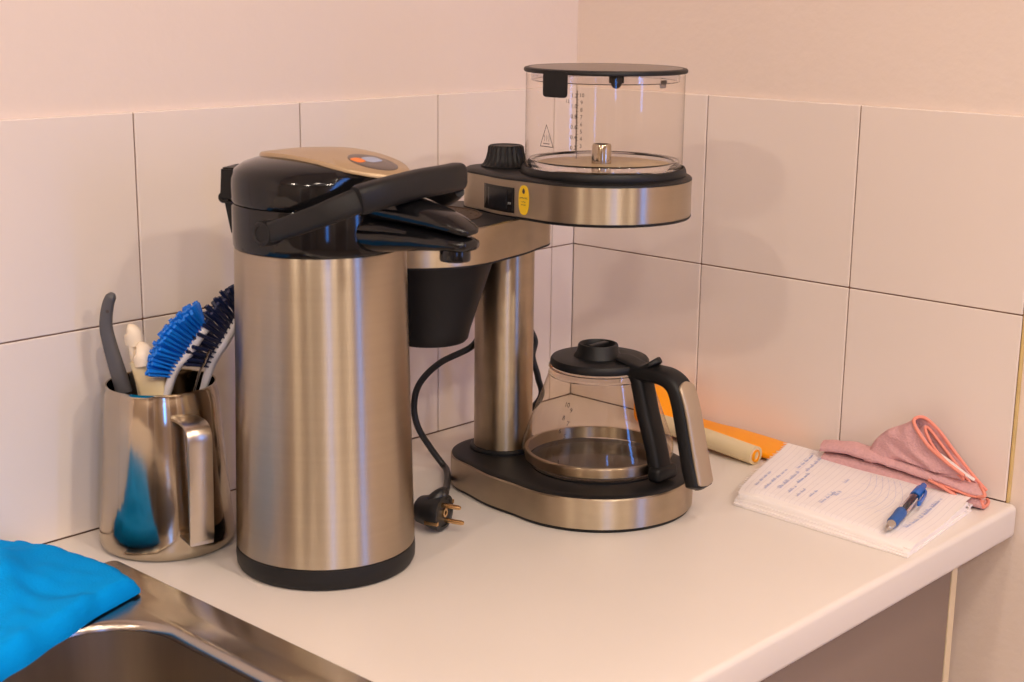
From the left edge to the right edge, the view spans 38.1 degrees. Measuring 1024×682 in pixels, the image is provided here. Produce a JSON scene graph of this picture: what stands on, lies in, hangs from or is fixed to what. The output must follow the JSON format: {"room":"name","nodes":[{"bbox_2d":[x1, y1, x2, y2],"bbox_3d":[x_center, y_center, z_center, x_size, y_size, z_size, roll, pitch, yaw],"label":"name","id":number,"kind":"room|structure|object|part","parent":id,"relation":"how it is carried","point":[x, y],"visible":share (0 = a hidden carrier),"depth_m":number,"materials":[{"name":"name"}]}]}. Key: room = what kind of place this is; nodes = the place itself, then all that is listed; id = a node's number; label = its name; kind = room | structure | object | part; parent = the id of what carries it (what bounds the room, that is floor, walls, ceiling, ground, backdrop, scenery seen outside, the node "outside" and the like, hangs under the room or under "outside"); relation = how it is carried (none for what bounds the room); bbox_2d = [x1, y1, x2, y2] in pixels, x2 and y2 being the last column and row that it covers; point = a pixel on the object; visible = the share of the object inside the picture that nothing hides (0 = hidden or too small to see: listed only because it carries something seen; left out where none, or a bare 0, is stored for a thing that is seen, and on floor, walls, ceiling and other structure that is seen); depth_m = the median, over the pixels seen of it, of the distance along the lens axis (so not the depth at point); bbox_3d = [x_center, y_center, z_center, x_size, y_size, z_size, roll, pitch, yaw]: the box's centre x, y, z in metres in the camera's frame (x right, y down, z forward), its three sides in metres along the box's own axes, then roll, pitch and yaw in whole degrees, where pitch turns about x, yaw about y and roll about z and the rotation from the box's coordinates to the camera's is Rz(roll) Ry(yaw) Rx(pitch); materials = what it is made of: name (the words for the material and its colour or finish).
{"room":"kitchen","nodes":[
{"label":"kitchen","id":0,"kind":"room"},
{"bbox_2d":[0,0,577,543],"bbox_3d":[-1.149,-0.008,0.651,0.106,2.520,3.706,13,18,41],"label":"wall","id":1,"kind":"structure","parent":0,"point":[121,120],"depth_m":1.44,"materials":[{"name":"tile"}]},
{"bbox_2d":[570,0,1023,681],"bbox_3d":[1.285,-0.025,0.843,3.206,2.520,0.106,13,18,41],"label":"wall","id":2,"kind":"structure","parent":0,"point":[847,263],"depth_m":1.63,"materials":[{"name":"tile"}]},
{"bbox_2d":[571,86,1023,500],"bbox_3d":[0.300,-0.076,1.703,0.599,0.398,0.006,13,18,41],"label":"tile backsplash","id":3,"kind":"structure","parent":2,"relation":"attached to","point":[938,205],"depth_m":1.65,"materials":[{"name":"white tile"}]},
{"bbox_3d":[0.008,1.548,-0.174,3.406,0.100,3.806,13,18,41],"label":"floor","id":4,"kind":"structure","parent":0,"visible":0},
{"bbox_2d":[760,568,957,681],"bbox_3d":[-0.757,0.830,0.729,0.602,0.863,2.964,13,18,41],"label":"base cabinet","id":5,"kind":"object","parent":4,"relation":"on","point":[910,640],"visible":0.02,"depth_m":1.44,"materials":[{"name":"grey laminate"}]},
{"bbox_2d":[48,394,1015,681],"bbox_3d":[-0.927,0.428,0.463,0.612,0.036,3.599,13,18,41],"label":"countertop","id":6,"kind":"structure","parent":5,"relation":"on","point":[721,591],"depth_m":1.31,"materials":[{"name":"laminate"}]},
{"bbox_2d":[99,368,234,561],"bbox_3d":[-0.317,0.116,1.391,0.157,0.156,0.126,13,18,41],"label":"milk jug","id":7,"kind":"object","parent":6,"relation":"on","point":[166,494],"visible":0.92,"depth_m":1.35,"materials":[{"name":"metal"}]},
{"bbox_2d":[99,292,131,394],"bbox_3d":[-0.355,0.069,1.392,0.056,0.234,0.011,0,13,-2],"label":"spatula","id":8,"kind":"object","parent":7,"relation":"in","point":[121,383],"visible":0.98,"depth_m":1.37,"materials":[{"name":"grey plastic"}]},
{"bbox_2d":[129,372,137,394],"bbox_3d":[-0.348,0.098,1.410,0.024,0.162,0.002,1,13,0],"label":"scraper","id":9,"kind":"object","parent":7,"relation":"in","point":[132,380],"visible":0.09,"depth_m":1.40,"materials":[{"name":"plastic"}]},
{"bbox_2d":[124,324,144,394],"bbox_3d":[-0.342,0.080,1.404,0.020,0.202,0.046,13,18,41],"label":"brush","id":10,"kind":"object","parent":7,"relation":"in","point":[133,336],"visible":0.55,"depth_m":1.37,"materials":[{"name":"beige plastic"}]},
{"bbox_3d":[-0.343,0.086,1.407,0.008,0.188,0.045,10,16,35],"label":"handle","id":11,"kind":"part","parent":10,"relation":"part of","materials":[{"name":"beige plastic"}]},
{"bbox_3d":[-0.350,-0.006,1.373,0.020,0.021,0.017,13,18,41],"label":"hanging knob","id":12,"kind":"part","parent":10,"relation":"part of","materials":[{"name":"beige plastic"}]},
{"bbox_2d":[130,342,165,395],"bbox_3d":[-0.323,0.093,1.384,0.062,0.188,0.026,2,13,6],"label":"brush","id":13,"kind":"object","parent":7,"relation":"in","point":[146,385],"visible":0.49,"depth_m":1.36,"materials":[{"name":"beige plastic"}]},
{"bbox_3d":[-0.339,0.012,1.366,0.024,0.022,0.024,13,18,41],"label":"hanging knob","id":14,"kind":"part","parent":13,"relation":"part of","materials":[{"name":"beige plastic"}]},
{"bbox_3d":[-0.323,0.099,1.387,0.062,0.175,0.015,0,13,-1],"label":"handle","id":15,"kind":"part","parent":13,"relation":"part of","materials":[{"name":"beige plastic"}]},
{"bbox_2d":[145,300,208,394],"bbox_3d":[-0.317,0.075,1.379,0.072,0.229,0.057,13,18,41],"label":"dish brush","id":16,"kind":"object","parent":7,"relation":"in","point":[168,357],"visible":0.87,"depth_m":1.35,"materials":[{"name":"blue plastic"}]},
{"bbox_3d":[-0.318,0.085,1.382,0.081,0.209,0.015,2,13,5],"label":"handle","id":17,"kind":"part","parent":16,"relation":"part of","materials":[{"name":"white plastic"}]},
{"bbox_3d":[-0.288,0.126,1.341,0.023,0.114,0.041,-8,16,-32],"label":"handle","id":18,"kind":"part","parent":7,"relation":"part of","materials":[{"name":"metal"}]},
{"bbox_2d":[193,349,210,390],"bbox_3d":[-0.310,0.097,1.384,0.062,0.182,0.012,-1,14,-9],"label":"spoon","id":19,"kind":"object","parent":7,"relation":"in","point":[209,350],"visible":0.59,"depth_m":1.37,"materials":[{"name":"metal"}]},
{"bbox_3d":[-0.312,0.102,1.387,0.058,0.171,0.006,-1,13,-7],"label":"handle","id":20,"kind":"part","parent":19,"relation":"part of","materials":[{"name":"metal"}]},
{"bbox_2d":[183,284,234,389],"bbox_3d":[-0.289,0.064,1.397,0.076,0.243,0.066,13,18,41],"label":"dish brush","id":21,"kind":"object","parent":7,"relation":"in","point":[220,314],"visible":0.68,"depth_m":1.37,"materials":[{"name":"white plastic"}]},
{"bbox_3d":[-0.291,0.075,1.397,0.092,0.223,0.013,1,13,3],"label":"handle","id":22,"kind":"part","parent":21,"relation":"part of","materials":[{"name":"white plastic"}]},
{"bbox_2d":[2,561,371,681],"bbox_3d":[-0.377,0.359,1.038,0.463,0.161,0.530,13,18,41],"label":"sink","id":23,"kind":"object","parent":6,"relation":"in","point":[163,633],"visible":0.62,"depth_m":1.22,"materials":[{"name":"metal"}]},
{"bbox_2d":[0,540,139,681],"bbox_3d":[-0.465,0.243,1.159,0.317,0.064,0.405,13,18,41],"label":"cleaning cloth","id":24,"kind":"object","parent":23,"relation":"on","point":[48,593],"visible":1,"depth_m":1.24,"materials":[{"name":"blue fabric"}]},
{"bbox_2d":[218,147,479,590],"bbox_3d":[-0.137,0.024,1.307,0.258,0.379,0.178,13,18,41],"label":"airpot","id":25,"kind":"object","parent":6,"relation":"on","point":[322,237],"visible":1,"depth_m":1.27,"materials":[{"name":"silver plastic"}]},
{"bbox_3d":[-0.164,-0.143,1.291,0.166,0.042,0.154,13,18,41],"label":"lid","id":26,"kind":"part","parent":25,"relation":"part of","materials":[{"name":"black plastic"}]},
{"bbox_3d":[-0.163,-0.101,1.203,0.100,0.052,0.021,6,14,23],"label":"handle arm","id":27,"kind":"part","parent":25,"relation":"part of","materials":[{"name":"black plastic"}]},
{"bbox_3d":[-0.085,-0.087,1.237,0.124,0.034,0.062,13,18,41],"label":"spout","id":28,"kind":"part","parent":25,"relation":"part of","materials":[{"name":"black plastic"}]},
{"bbox_3d":[-0.080,-0.108,1.228,0.115,0.032,0.056,13,18,41],"label":"spout","id":29,"kind":"part","parent":25,"relation":"part of","materials":[{"name":"black plastic"}]},
{"bbox_3d":[-0.071,-0.128,1.321,0.021,0.052,0.100,-10,17,-38],"label":"handle arm","id":30,"kind":"part","parent":25,"relation":"part of","materials":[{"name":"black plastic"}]},
{"bbox_2d":[407,143,692,532],"bbox_3d":[0.002,-0.013,1.508,0.373,0.360,0.212,1,13,1],"label":"coffee maker","id":31,"kind":"object","parent":6,"relation":"on","point":[514,206],"visible":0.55,"depth_m":1.47,"materials":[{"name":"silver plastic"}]},
{"bbox_3d":[-0.092,-0.125,1.468,0.124,0.002,0.124,13,18,41],"label":"shower plate","id":32,"kind":"part","parent":31,"relation":"part of","materials":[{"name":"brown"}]},
{"bbox_2d":[411,331,544,529],"bbox_3d":[-0.064,0.072,1.559,0.120,0.167,0.294,5,14,17],"label":"power cord","id":33,"kind":"object","parent":31,"relation":"attached to","point":[434,510],"visible":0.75,"depth_m":1.59,"materials":[{"name":"black rubber"}]},
{"bbox_3d":[-0.070,-0.111,1.496,0.180,0.036,0.248,13,18,41],"label":"filter arm","id":34,"kind":"part","parent":31,"relation":"part of","materials":[{"name":"metal"}]},
{"bbox_3d":[-0.070,-0.129,1.492,0.177,0.002,0.245,13,18,41],"label":"arm","id":35,"kind":"part","parent":31,"relation":"part of","materials":[{"name":"black plastic"}]},
{"bbox_3d":[0.065,0.125,1.555,0.259,0.003,0.199,13,18,41],"label":"plate","id":36,"kind":"part","parent":31,"relation":"part of","materials":[{"name":"black plastic"}]},
{"bbox_3d":[0.091,-0.172,1.483,0.166,0.008,0.166,13,18,41],"label":"tank seat","id":37,"kind":"part","parent":31,"relation":"part of","materials":[{"name":"black plastic"}]},
{"bbox_2d":[524,63,687,174],"bbox_3d":[0.091,-0.221,1.471,0.162,0.101,0.163,13,18,41],"label":"water tank","id":38,"kind":"object","parent":31,"relation":"on","point":[555,77],"visible":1,"depth_m":1.42,"materials":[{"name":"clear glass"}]},
{"bbox_2d":[540,90,583,155],"bbox_3d":[0.046,-0.207,1.411,0.050,0.064,0.004,10,16,35],"label":"print","id":39,"kind":"object","parent":38,"relation":"on","point":[547,93],"depth_m":1.40,"materials":[{"name":"grey"}]},
{"bbox_3d":[0.091,-0.175,1.482,0.139,0.005,0.139,-11,18,-40],"label":"filter plate","id":40,"kind":"part","parent":38,"relation":"part of","materials":[{"name":"silver metal"}]},
{"bbox_3d":[0.092,-0.267,1.460,0.162,0.005,0.162,13,18,41],"label":"lid","id":41,"kind":"part","parent":38,"relation":"part of","materials":[{"name":"black plastic"}]},
{"bbox_3d":[0.092,-0.270,1.460,0.152,0.001,0.152,13,18,41],"label":"lid plate","id":42,"kind":"part","parent":38,"relation":"part of","materials":[{"name":"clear plastic"}]},
{"bbox_2d":[522,339,712,490],"bbox_3d":[0.112,0.069,1.508,0.219,0.126,0.157,13,18,41],"label":"jug","id":43,"kind":"object","parent":31,"relation":"on","point":[603,359],"visible":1,"depth_m":1.48,"materials":[{"name":"clear glass"}]},
{"bbox_2d":[552,402,571,462],"bbox_3d":[0.050,0.092,1.477,0.011,0.059,0.020,13,18,41],"label":"print","id":44,"kind":"object","parent":43,"relation":"on","point":[566,402],"depth_m":1.48,"materials":[{"name":"grey"}]},
{"bbox_3d":[0.089,0.074,1.531,0.157,0.103,0.157,13,18,41],"label":"glass","id":45,"kind":"part","parent":43,"relation":"part of","materials":[{"name":"clear glass"}]},
{"bbox_3d":[0.090,0.013,1.516,0.102,0.023,0.102,13,18,41],"label":"lid","id":46,"kind":"part","parent":43,"relation":"part of","materials":[{"name":"black plastic"}]},
{"bbox_3d":[0.128,0.020,1.482,0.052,0.016,0.024,13,18,41],"label":"lid lever","id":47,"kind":"part","parent":43,"relation":"part of","materials":[{"name":"black plastic"}]},
{"bbox_3d":[0.156,0.084,1.469,0.097,0.116,0.033,13,18,41],"label":"handle","id":48,"kind":"part","parent":43,"relation":"part of","materials":[{"name":"black plastic"}]},
{"bbox_2d":[634,384,785,464],"bbox_3d":[0.235,0.097,1.734,0.082,0.048,0.225,-12,19,-44],"label":"utensil","id":49,"kind":"object","parent":6,"relation":"on","point":[749,447],"visible":0.52,"depth_m":1.70,"materials":[{"name":"orange plastic"}]},
{"bbox_2d":[734,443,972,557],"bbox_3d":[0.342,0.159,1.546,0.264,0.015,0.196,13,18,41],"label":"notepad","id":50,"kind":"object","parent":6,"relation":"on","point":[796,485],"visible":0.94,"depth_m":1.51,"materials":[{"name":"paper"}]},
{"bbox_2d":[885,483,926,530],"bbox_3d":[0.396,0.166,1.479,0.016,0.015,0.138,8,15,29],"label":"pen","id":51,"kind":"object","parent":50,"relation":"on","point":[900,513],"visible":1,"depth_m":1.48,"materials":[{"name":"blue plastic"}]},
{"bbox_2d":[819,415,989,508],"bbox_3d":[0.421,0.116,1.585,0.203,0.084,0.042,13,18,41],"label":"towel","id":52,"kind":"object","parent":6,"relation":"on","point":[916,451],"visible":0.93,"depth_m":1.56,"materials":[{"name":"pink fabric"}]}
]}

